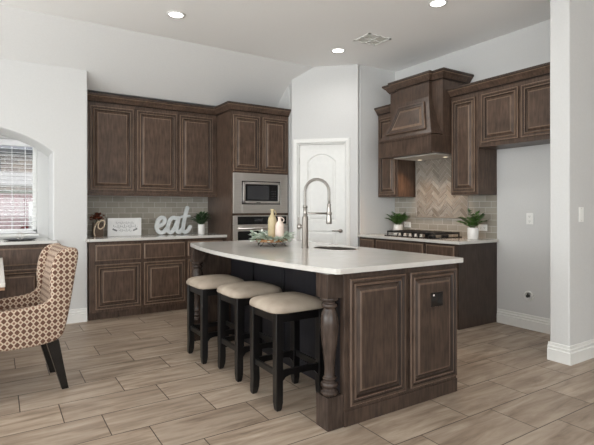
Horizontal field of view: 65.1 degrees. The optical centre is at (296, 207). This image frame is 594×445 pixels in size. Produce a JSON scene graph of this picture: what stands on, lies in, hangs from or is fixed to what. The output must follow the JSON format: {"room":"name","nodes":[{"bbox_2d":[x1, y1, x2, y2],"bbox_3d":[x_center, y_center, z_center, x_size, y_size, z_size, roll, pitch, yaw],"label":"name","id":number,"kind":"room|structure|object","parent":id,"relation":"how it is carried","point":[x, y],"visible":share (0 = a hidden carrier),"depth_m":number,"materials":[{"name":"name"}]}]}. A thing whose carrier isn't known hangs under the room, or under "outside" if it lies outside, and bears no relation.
{"room":"kitchen","nodes":[
{"label":"kitchen","id":0,"kind":"room"},
{"bbox_2d":[0,58,86,309],"bbox_3d":[-4.778,-0.140,3.954,5.440,2.800,0.580,0,0,-33],"label":"wall","id":1,"kind":"structure","parent":0,"point":[43,107],"depth_m":5.05,"materials":[{"name":"paint"}]},
{"bbox_2d":[66,308,86,323],"bbox_3d":[-2.471,1.185,5.081,0.330,0.150,0.020,0,0,-33],"label":"baseboard","id":2,"kind":"structure","parent":1,"relation":"attached to","point":[74,315],"depth_m":5.11,"materials":[{"name":"white paint"}]},
{"bbox_2d":[87,193,216,196],"bbox_3d":[-1.783,-0.162,5.853,1.641,0.034,0.026,0,0,-33],"label":"rail","id":3,"kind":"object","parent":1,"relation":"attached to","point":[88,194],"visible":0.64,"depth_m":5.81,"materials":[{"name":"brown wood"}]},
{"bbox_2d":[0,135,207,238],"bbox_3d":[-3.878,-0.115,4.966,8.050,2.750,0.150,0,0,-33],"label":"wall","id":4,"kind":"structure","parent":0,"point":[42,159],"depth_m":5.45,"materials":[{"name":"paint"}]},
{"bbox_2d":[0,147,38,236],"bbox_3d":[-3.542,-0.230,5.138,1.210,1.110,0.145,0,0,-33],"label":"window","id":5,"kind":"structure","parent":4,"relation":"in","point":[34,149],"depth_m":5.46,"materials":[{"name":"white paint"}]},
{"bbox_2d":[0,139,35,233],"bbox_3d":[-3.533,-0.245,5.123,1.160,1.070,0.060,0,0,-33],"label":"window blind","id":6,"kind":"object","parent":5,"relation":"attached to","point":[6,142],"visible":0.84,"depth_m":5.31,"materials":[{"name":"white plastic"}]},
{"bbox_2d":[87,101,134,192],"bbox_3d":[-2.307,-0.713,5.676,0.568,1.065,0.346,0,0,-33],"label":"upper cabinet","id":7,"kind":"object","parent":4,"relation":"attached to","point":[110,127],"visible":0.85,"depth_m":5.53,"materials":[{"name":"brown wood"}]},
{"bbox_2d":[87,196,207,235],"bbox_3d":[-1.951,0.100,6.111,1.646,0.490,0.008,0,0,-33],"label":"tile backsplash","id":8,"kind":"structure","parent":4,"relation":"attached to","point":[148,209],"depth_m":6.09,"materials":[{"name":"beige tile"}]},
{"bbox_2d":[135,107,177,193],"bbox_3d":[-1.842,-0.713,5.975,0.535,1.065,0.346,0,0,-33],"label":"upper cabinet","id":9,"kind":"object","parent":4,"relation":"attached to","point":[156,130],"visible":0.88,"depth_m":5.82,"materials":[{"name":"brown wood"}]},
{"bbox_2d":[178,112,216,194],"bbox_3d":[-1.391,-0.713,6.266,0.534,1.065,0.346,0,0,-33],"label":"upper cabinet","id":10,"kind":"object","parent":4,"relation":"attached to","point":[197,133],"visible":0.88,"depth_m":6.11,"materials":[{"name":"brown wood"}]},
{"bbox_2d":[0,4,312,106],"bbox_3d":[-2.009,-1.690,5.527,11.800,0.640,1.230,0,0,-33],"label":"ceiling","id":11,"kind":"structure","parent":0,"point":[116,61],"depth_m":5.37,"materials":[{"name":"paint"}]},
{"bbox_2d":[0,0,549,71],"bbox_3d":[0.818,-1.950,1.132,11.800,0.120,9.220,0,0,-33],"label":"ceiling","id":12,"kind":"structure","parent":0,"point":[303,32],"depth_m":4.71,"materials":[{"name":"paint"}]},
{"bbox_2d":[167,10,184,18],"bbox_3d":[-1.180,-1.885,4.538,0.180,0.010,0.180,0,0,-33],"label":"recessed light","id":13,"kind":"object","parent":12,"relation":"in","point":[173,14],"visible":1,"depth_m":4.53,"materials":[{"name":"white paint"}]},
{"bbox_2d":[330,48,344,52],"bbox_3d":[0.491,-1.885,5.571,0.180,0.010,0.180,0,0,-33],"label":"recessed light","id":14,"kind":"object","parent":12,"relation":"in","point":[334,50],"visible":1,"depth_m":5.57,"materials":[{"name":"white paint"}]},
{"bbox_2d":[353,33,390,46],"bbox_3d":[0.843,-1.885,5.215,0.320,0.010,0.270,0,0,-33],"label":"ceiling vent","id":15,"kind":"object","parent":12,"relation":"in","point":[370,39],"visible":1,"depth_m":5.21,"materials":[{"name":"white plastic"}]},
{"bbox_2d":[428,0,447,7],"bbox_3d":[1.297,-1.885,4.283,0.180,0.010,0.180,0,0,-33],"label":"recessed light","id":16,"kind":"object","parent":12,"relation":"in","point":[433,3],"visible":1,"depth_m":4.29,"materials":[{"name":"white paint"}]},
{"bbox_2d":[0,309,593,444],"bbox_3d":[0.485,1.310,1.649,11.800,0.100,10.450,0,0,-33],"label":"floor","id":17,"kind":"structure","parent":0,"point":[133,379],"depth_m":3.09,"materials":[{"name":"beige tile"}]},
{"bbox_2d":[0,258,4,290],"bbox_3d":[-2.855,0.874,3.491,1.105,0.772,1.860,0,0,-33],"label":"dining table","id":18,"kind":"object","parent":17,"relation":"on","point":[2,277],"visible":1,"depth_m":3.29,"materials":[{"name":"wood"}]},
{"bbox_2d":[0,244,49,297],"bbox_3d":[-3.059,0.819,5.029,0.693,0.883,0.612,0,0,-33],"label":"base cabinet","id":19,"kind":"object","parent":17,"relation":"on","point":[20,262],"visible":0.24,"depth_m":4.80,"materials":[{"name":"brown wood"}]},
{"bbox_2d":[0,243,77,388],"bbox_3d":[-1.957,0.767,3.260,0.676,0.985,0.564,0,0,-38],"label":"chair","id":20,"kind":"object","parent":17,"relation":"on","point":[38,317],"visible":1,"depth_m":3.17,"materials":[{"name":"fabric"}]},
{"bbox_2d":[0,305,34,310],"bbox_3d":[-2.024,0.780,3.207,0.505,0.100,0.424,0,0,-38],"label":"seat cushion","id":21,"kind":"object","parent":20,"relation":"on","point":[2,307],"depth_m":3.41,"materials":[{"name":"fabric"}]},
{"bbox_2d":[87,240,141,320],"bbox_3d":[-2.219,0.819,5.551,0.571,0.883,0.652,0,0,-33],"label":"base cabinet","id":22,"kind":"object","parent":17,"relation":"on","point":[114,268],"visible":0.87,"depth_m":5.27,"materials":[{"name":"brown wood"}]},
{"bbox_2d":[85,232,226,241],"bbox_3d":[-1.784,0.361,5.825,1.672,0.032,0.669,0,0,-33],"label":"countertop","id":23,"kind":"structure","parent":22,"relation":"on","point":[175,235],"depth_m":5.63,"materials":[{"name":"white stone"}]},
{"bbox_2d":[89,212,104,236],"bbox_3d":[-2.413,0.197,5.607,0.173,0.296,0.133,0,0,-21],"label":"flower box","id":24,"kind":"object","parent":23,"relation":"on","point":[99,233],"visible":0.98,"depth_m":5.59,"materials":[{"name":"brown wood"}]},
{"bbox_2d":[93,220,105,235],"bbox_3d":[-2.361,0.238,5.556,0.141,0.199,0.023,0,0,-33],"label":"bead garland","id":25,"kind":"object","parent":23,"relation":"on","point":[97,225],"visible":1,"depth_m":5.54,"materials":[{"name":"brown wood"}]},
{"bbox_2d":[107,218,140,236],"bbox_3d":[-2.122,0.234,5.726,0.395,0.222,0.033,0,0,-33],"label":"board","id":26,"kind":"object","parent":23,"relation":"on","point":[115,226],"visible":1,"depth_m":5.71,"materials":[{"name":"grey"}]},
{"bbox_2d":[154,206,191,234],"bbox_3d":[-1.612,0.159,6.070,0.494,0.366,0.039,0,0,-33],"label":"word sign","id":27,"kind":"object","parent":23,"relation":"on","point":[175,228],"visible":1,"depth_m":6.06,"materials":[{"name":"white wood"}]},
{"bbox_2d":[190,211,211,233],"bbox_3d":[-1.246,0.192,6.143,0.286,0.304,0.295,0,0,45],"label":"potted plant","id":28,"kind":"object","parent":23,"relation":"on","point":[199,219],"visible":1,"depth_m":6.12,"materials":[{"name":"green plant"}]},
{"bbox_2d":[141,239,185,313],"bbox_3d":[-1.756,0.819,5.849,0.527,0.883,0.652,0,0,-33],"label":"base cabinet","id":29,"kind":"object","parent":17,"relation":"on","point":[163,261],"visible":0.83,"depth_m":5.58,"materials":[{"name":"brown wood"}]},
{"bbox_2d":[184,237,225,308],"bbox_3d":[-1.309,0.819,6.137,0.532,0.883,0.652,0,0,-33],"label":"base cabinet","id":30,"kind":"object","parent":17,"relation":"on","point":[189,266],"visible":0.17,"depth_m":5.75,"materials":[{"name":"brown wood"}]},
{"bbox_2d":[186,274,243,363],"bbox_3d":[-0.700,0.920,3.991,0.426,0.679,0.408,0,0,-33],"label":"counter stool","id":31,"kind":"object","parent":17,"relation":"on","point":[205,286],"visible":0.67,"depth_m":3.87,"materials":[{"name":"black paint"}]},
{"bbox_2d":[186,274,243,288],"bbox_3d":[-0.700,0.619,3.991,0.426,0.075,0.408,0,0,-33],"label":"cushion","id":32,"kind":"object","parent":31,"relation":"on","point":[205,281],"depth_m":3.87,"materials":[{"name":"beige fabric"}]},
{"bbox_2d":[208,110,287,240],"bbox_3d":[-0.683,0.007,6.453,0.852,2.505,0.796,0,0,-33],"label":"tall cabinet","id":33,"kind":"object","parent":17,"relation":"on","point":[247,142],"visible":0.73,"depth_m":6.10,"materials":[{"name":"brown wood"}]},
{"bbox_2d":[87,92,290,116],"bbox_3d":[-1.272,-1.290,5.851,2.500,0.095,0.522,0,0,-33],"label":"crown molding","id":34,"kind":"structure","parent":33,"relation":"attached to","point":[227,106],"depth_m":5.92,"materials":[{"name":"brown wood"}]},
{"bbox_2d":[233,173,287,212],"bbox_3d":[-0.574,-0.191,6.282,0.808,0.518,0.412,0,0,-33],"label":"microwave","id":35,"kind":"object","parent":33,"relation":"in","point":[252,192],"visible":1,"depth_m":6.10,"materials":[{"name":"silver metal"}]},
{"bbox_2d":[233,215,287,240],"bbox_3d":[-0.606,0.458,6.332,0.808,0.720,0.633,0,0,-33],"label":"oven","id":36,"kind":"object","parent":33,"relation":"in","point":[242,224],"visible":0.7,"depth_m":6.02,"materials":[{"name":"silver metal"}]},
{"bbox_2d":[217,281,281,381],"bbox_3d":[-0.371,0.920,3.608,0.426,0.679,0.408,0,0,-33],"label":"counter stool","id":37,"kind":"object","parent":17,"relation":"on","point":[239,294],"visible":0.73,"depth_m":3.50,"materials":[{"name":"black paint"}]},
{"bbox_2d":[217,281,281,298],"bbox_3d":[-0.371,0.619,3.608,0.426,0.075,0.408,0,0,-33],"label":"cushion","id":38,"kind":"object","parent":37,"relation":"on","point":[246,289],"depth_m":3.48,"materials":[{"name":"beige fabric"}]},
{"bbox_2d":[249,292,323,411],"bbox_3d":[-0.066,0.920,3.120,0.426,0.679,0.408,0,0,-33],"label":"counter stool","id":39,"kind":"object","parent":17,"relation":"on","point":[278,308],"visible":0.9,"depth_m":3.04,"materials":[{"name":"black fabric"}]},
{"bbox_2d":[249,292,322,313],"bbox_3d":[-0.066,0.619,3.120,0.426,0.075,0.408,0,0,-33],"label":"cushion","id":40,"kind":"object","parent":39,"relation":"on","point":[283,302],"depth_m":2.99,"materials":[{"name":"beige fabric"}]},
{"bbox_2d":[190,247,456,431],"bbox_3d":[0.039,0.818,3.838,1.100,0.884,2.266,0,0,-33],"label":"kitchen island","id":41,"kind":"object","parent":17,"relation":"on","point":[389,337],"visible":0.76,"depth_m":2.90,"materials":[{"name":"brown wood"}]},
{"bbox_2d":[190,239,462,274],"bbox_3d":[-0.012,0.359,3.874,1.252,0.031,2.390,0,0,-33],"label":"island countertop","id":42,"kind":"structure","parent":41,"relation":"on","point":[363,259],"depth_m":3.23,"materials":[{"name":"white stone"}]},
{"bbox_2d":[256,239,286,246],"bbox_3d":[-0.230,0.312,4.221,0.284,0.063,0.284,0,0,-33],"label":"serving tray","id":43,"kind":"object","parent":42,"relation":"on","point":[262,240],"visible":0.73,"depth_m":4.10,"materials":[{"name":"brown wood"}]},
{"bbox_2d":[256,239,286,242],"bbox_3d":[-0.230,0.292,4.221,0.284,0.024,0.284,0,0,-33],"label":"bowl","id":44,"kind":"object","parent":43,"relation":"on","point":[262,240],"depth_m":4.10,"materials":[{"name":"brown wood"}]},
{"bbox_2d":[249,229,294,242],"bbox_3d":[-0.243,0.254,4.221,0.460,0.113,0.489,0,0,-33],"label":"eucalyptus garland","id":45,"kind":"object","parent":43,"relation":"on","point":[263,234],"visible":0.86,"depth_m":4.12,"materials":[{"name":"green plant"}]},
{"bbox_2d":[268,209,276,237],"bbox_3d":[-0.225,0.151,4.272,0.086,0.285,0.082,0,0,-33],"label":"bottle vase","id":46,"kind":"object","parent":43,"relation":"on","point":[272,221],"visible":0.88,"depth_m":4.24,"materials":[{"name":"beige ceramic"}]},
{"bbox_2d":[275,217,283,236],"bbox_3d":[-0.156,0.186,4.210,0.084,0.215,0.082,0,0,-33],"label":"bottle vase","id":47,"kind":"object","parent":43,"relation":"on","point":[279,227],"visible":0.93,"depth_m":4.18,"materials":[{"name":"white ceramic"}]},
{"bbox_2d":[297,178,331,247],"bbox_3d":[0.153,0.041,4.025,0.310,0.607,0.066,0,0,-9],"label":"kitchen faucet","id":48,"kind":"object","parent":42,"relation":"on","point":[304,226],"visible":1,"depth_m":4.00,"materials":[{"name":"silver metal"}]},
{"bbox_2d":[314,246,356,250],"bbox_3d":[0.326,0.453,3.967,0.272,0.223,0.426,0,0,-33],"label":"sink","id":49,"kind":"object","parent":42,"relation":"in","point":[339,248],"visible":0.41,"depth_m":4.13,"materials":[{"name":"metal"}]},
{"bbox_2d":[316,247,354,249],"bbox_3d":[0.326,0.455,3.967,0.266,0.219,0.418,0,0,-33],"label":"basin","id":50,"kind":"object","parent":49,"relation":"in","point":[326,248],"depth_m":4.13,"materials":[{"name":"metal"}]},
{"bbox_2d":[431,291,442,306],"bbox_3d":[0.922,0.601,3.065,0.117,0.094,0.006,0,0,-33],"label":"outlet plate","id":51,"kind":"object","parent":41,"relation":"attached to","point":[436,296],"depth_m":3.06,"materials":[{"name":"black plastic"}]},
{"bbox_2d":[433,293,441,303],"bbox_3d":[0.923,0.595,3.061,0.085,0.070,0.002,0,0,-33],"label":"socket","id":52,"kind":"object","parent":41,"relation":"attached to","point":[437,297],"depth_m":3.06,"materials":[{"name":"black plastic"}]},
{"bbox_2d":[360,237,375,247],"bbox_3d":[1.168,0.819,6.155,0.666,0.883,0.308,0,0,-33],"label":"base cabinet","id":53,"kind":"object","parent":17,"relation":"on","point":[364,241],"visible":0.11,"depth_m":5.95,"materials":[{"name":"brown wood"}]},
{"bbox_2d":[376,238,425,253],"bbox_3d":[1.471,0.819,5.683,0.666,0.883,0.808,0,0,-33],"label":"base cabinet","id":54,"kind":"object","parent":17,"relation":"on","point":[389,244],"visible":0.1,"depth_m":5.45,"materials":[{"name":"brown wood"}]},
{"bbox_2d":[426,242,496,329],"bbox_3d":[1.812,0.819,5.153,0.666,0.883,0.446,0,0,-33],"label":"base cabinet","id":55,"kind":"object","parent":17,"relation":"on","point":[477,274],"visible":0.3,"depth_m":4.95,"materials":[{"name":"brown wood"}]},
{"bbox_2d":[357,233,498,244],"bbox_3d":[1.510,0.361,5.614,0.684,0.032,1.600,0,0,-33],"label":"countertop","id":56,"kind":"structure","parent":55,"relation":"on","point":[457,241],"depth_m":5.10,"materials":[{"name":"white stone"}]},
{"bbox_2d":[386,211,409,233],"bbox_3d":[1.317,0.192,6.162,0.396,0.304,0.246,0,0,29],"label":"potted plant","id":57,"kind":"object","parent":56,"relation":"on","point":[398,219],"visible":0.99,"depth_m":6.12,"materials":[{"name":"green plant"}]},
{"bbox_2d":[384,230,461,238],"bbox_3d":[1.509,0.313,5.616,0.505,0.064,0.770,0,0,-33],"label":"gas cooktop","id":58,"kind":"object","parent":56,"relation":"in","point":[425,234],"visible":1,"depth_m":5.43,"materials":[{"name":"black metal"}]},
{"bbox_2d":[456,208,486,238],"bbox_3d":[1.962,0.172,5.208,0.258,0.344,0.370,0,0,-33],"label":"potted plant","id":59,"kind":"object","parent":56,"relation":"on","point":[472,232],"visible":1,"depth_m":5.14,"materials":[{"name":"green plant"}]},
{"bbox_2d":[277,64,394,246],"bbox_3d":[0.415,-0.315,6.840,1.402,3.150,1.643,0,0,-33],"label":"wall","id":60,"kind":"structure","parent":0,"point":[340,101],"depth_m":6.21,"materials":[{"name":"paint"}]},
{"bbox_2d":[293,138,349,245],"bbox_3d":[0.333,0.167,6.255,0.765,2.187,0.140,0,0,12],"label":"door","id":61,"kind":"structure","parent":60,"relation":"in","point":[328,159],"depth_m":6.24,"materials":[{"name":"white paint"}]},
{"bbox_2d":[395,19,549,318],"bbox_3d":[2.127,-0.315,5.427,0.150,3.150,2.587,0,0,-33],"label":"wall","id":62,"kind":"structure","parent":0,"point":[523,173],"depth_m":4.93,"materials":[{"name":"paint"}]},
{"bbox_2d":[378,113,414,197],"bbox_3d":[1.323,-0.695,6.211,0.348,1.100,0.363,0,0,-33],"label":"upper cabinet","id":63,"kind":"object","parent":62,"relation":"attached to","point":[396,178],"visible":0.59,"depth_m":6.09,"materials":[{"name":"brown wood"}]},
{"bbox_2d":[374,104,390,115],"bbox_3d":[1.165,-1.290,6.109,0.072,0.095,0.365,0,0,-33],"label":"crown molding","id":64,"kind":"structure","parent":63,"relation":"attached to","point":[386,109],"depth_m":6.13,"materials":[{"name":"brown wood"}]},
{"bbox_2d":[378,67,473,160],"bbox_3d":[1.510,-1.075,5.617,0.653,0.939,0.975,0,0,-33],"label":"range hood","id":65,"kind":"object","parent":62,"relation":"attached to","point":[419,128],"visible":0.94,"depth_m":5.34,"materials":[{"name":"brown wood"}]},
{"bbox_2d":[395,157,496,238],"bbox_3d":[1.783,-0.145,5.804,0.019,0.980,1.567,0,0,-33],"label":"tile backsplash","id":66,"kind":"structure","parent":62,"relation":"attached to","point":[433,208],"depth_m":5.78,"materials":[{"name":"beige tile"}]},
{"bbox_2d":[404,222,410,226],"bbox_3d":[1.486,0.223,6.259,0.009,0.075,0.115,0,0,-33],"label":"wall outlet","id":67,"kind":"object","parent":66,"relation":"attached to","point":[406,224],"visible":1,"depth_m":6.25,"materials":[{"name":"white plastic"}]},
{"bbox_2d":[478,224,486,230],"bbox_3d":[2.111,0.223,5.288,0.009,0.075,0.115,0,0,-33],"label":"wall outlet","id":68,"kind":"object","parent":66,"relation":"attached to","point":[482,227],"visible":0.94,"depth_m":5.29,"materials":[{"name":"white plastic"}]},
{"bbox_2d":[451,92,496,195],"bbox_3d":[1.971,-0.695,5.204,0.348,1.100,0.353,0,0,-33],"label":"upper cabinet","id":69,"kind":"object","parent":62,"relation":"attached to","point":[473,168],"visible":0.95,"depth_m":5.08,"materials":[{"name":"brown wood"}]},
{"bbox_2d":[479,75,549,149],"bbox_3d":[2.338,-0.945,4.633,0.348,0.600,0.998,0,0,-33],"label":"upper cabinet","id":70,"kind":"object","parent":62,"relation":"attached to","point":[513,115],"visible":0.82,"depth_m":4.62,"materials":[{"name":"brown wood"}]},
{"bbox_2d":[497,309,549,333],"bbox_3d":[2.477,1.185,4.726,0.020,0.150,0.980,0,0,-33],"label":"baseboard","id":71,"kind":"structure","parent":62,"relation":"attached to","point":[535,323],"depth_m":4.87,"materials":[{"name":"white paint"}]},
{"bbox_2d":[524,291,533,300],"bbox_3d":[2.399,0.915,4.831,0.036,0.104,0.104,0,0,-33],"label":"water valve box","id":72,"kind":"object","parent":62,"relation":"attached to","point":[528,295],"visible":1,"depth_m":4.82,"materials":[{"name":"white paint"}]},
{"bbox_2d":[526,213,532,223],"bbox_3d":[2.416,0.111,4.829,0.009,0.118,0.075,0,0,-33],"label":"wall outlet","id":73,"kind":"object","parent":62,"relation":"attached to","point":[529,216],"visible":1,"depth_m":4.83,"materials":[{"name":"white plastic"}]},
{"bbox_2d":[447,62,549,97],"bbox_3d":[2.085,-1.290,4.678,0.072,0.095,1.363,0,0,-33],"label":"crown molding","id":74,"kind":"structure","parent":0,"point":[543,69],"depth_m":4.69,"materials":[{"name":"brown wood"}]},
{"bbox_2d":[550,0,593,345],"bbox_3d":[3.550,-0.315,4.709,3.335,3.150,0.160,0,0,-33],"label":"wall partition","id":75,"kind":"structure","parent":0,"point":[571,21],"depth_m":3.82,"materials":[{"name":"paint"}]},
{"bbox_2d":[547,339,593,365],"bbox_3d":[3.502,1.185,4.672,3.255,0.150,0.190,0,0,-33],"label":"baseboard","id":76,"kind":"structure","parent":75,"relation":"attached to","point":[571,355],"depth_m":3.80,"materials":[{"name":"white paint"}]},
{"bbox_2d":[579,207,583,221],"bbox_3d":[2.344,0.054,3.833,0.072,0.122,0.008,0,0,-33],"label":"light switch","id":77,"kind":"object","parent":75,"relation":"attached to","point":[581,209],"visible":1,"depth_m":3.83,"materials":[{"name":"white plastic"}]},
{"label":"outside","id":78,"kind":"structure","parent":0,"visible":0},
{"bbox_3d":[-7.682,1.330,11.943,28.000,0.100,15.600,0,0,-33],"label":"lawn","id":79,"kind":"structure","parent":78,"visible":0},
{"bbox_2d":[0,145,32,189],"bbox_3d":[-6.465,-0.530,10.050,12.400,3.620,2.500,0,0,-33],"label":"house","id":80,"kind":"structure","parent":79,"relation":"on","point":[13,162],"depth_m":9.38,"materials":[{"name":"brick"}]},
{"bbox_2d":[0,193,32,229],"bbox_3d":[-5.823,0.530,6.123,4.830,1.500,0.120,0,0,-33],"label":"fence","id":81,"kind":"object","parent":79,"relation":"on","point":[6,213],"visible":0.18,"depth_m":7.11,"materials":[{"name":"stone"}]},
{"bbox_2d":[0,187,32,193],"bbox_3d":[-4.835,0.463,7.500,8.025,1.659,0.530,0,0,-33],"label":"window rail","id":82,"kind":"object","parent":79,"relation":"on","point":[2,191],"visible":0.02,"depth_m":7.51,"materials":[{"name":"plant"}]},
{"bbox_3d":[-3.644,0.818,4.653,0.693,0.883,0.612,0,0,-33],"label":"cabinet","id":83,"kind":"object","parent":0,"visible":0},
{"bbox_2d":[0,237,57,244],"bbox_3d":[-3.345,0.361,4.830,1.470,0.032,0.654,0,0,-33],"label":"countertop","id":84,"kind":"structure","parent":83,"relation":"on","point":[43,240],"depth_m":4.85,"materials":[{"name":"white stone"}]},
{"bbox_2d":[3,232,35,240],"bbox_3d":[-2.969,0.303,4.986,0.310,0.082,0.308,0,0,-33],"label":"tray","id":85,"kind":"object","parent":84,"relation":"on","point":[16,238],"visible":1,"depth_m":4.97,"materials":[{"name":"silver metal"}]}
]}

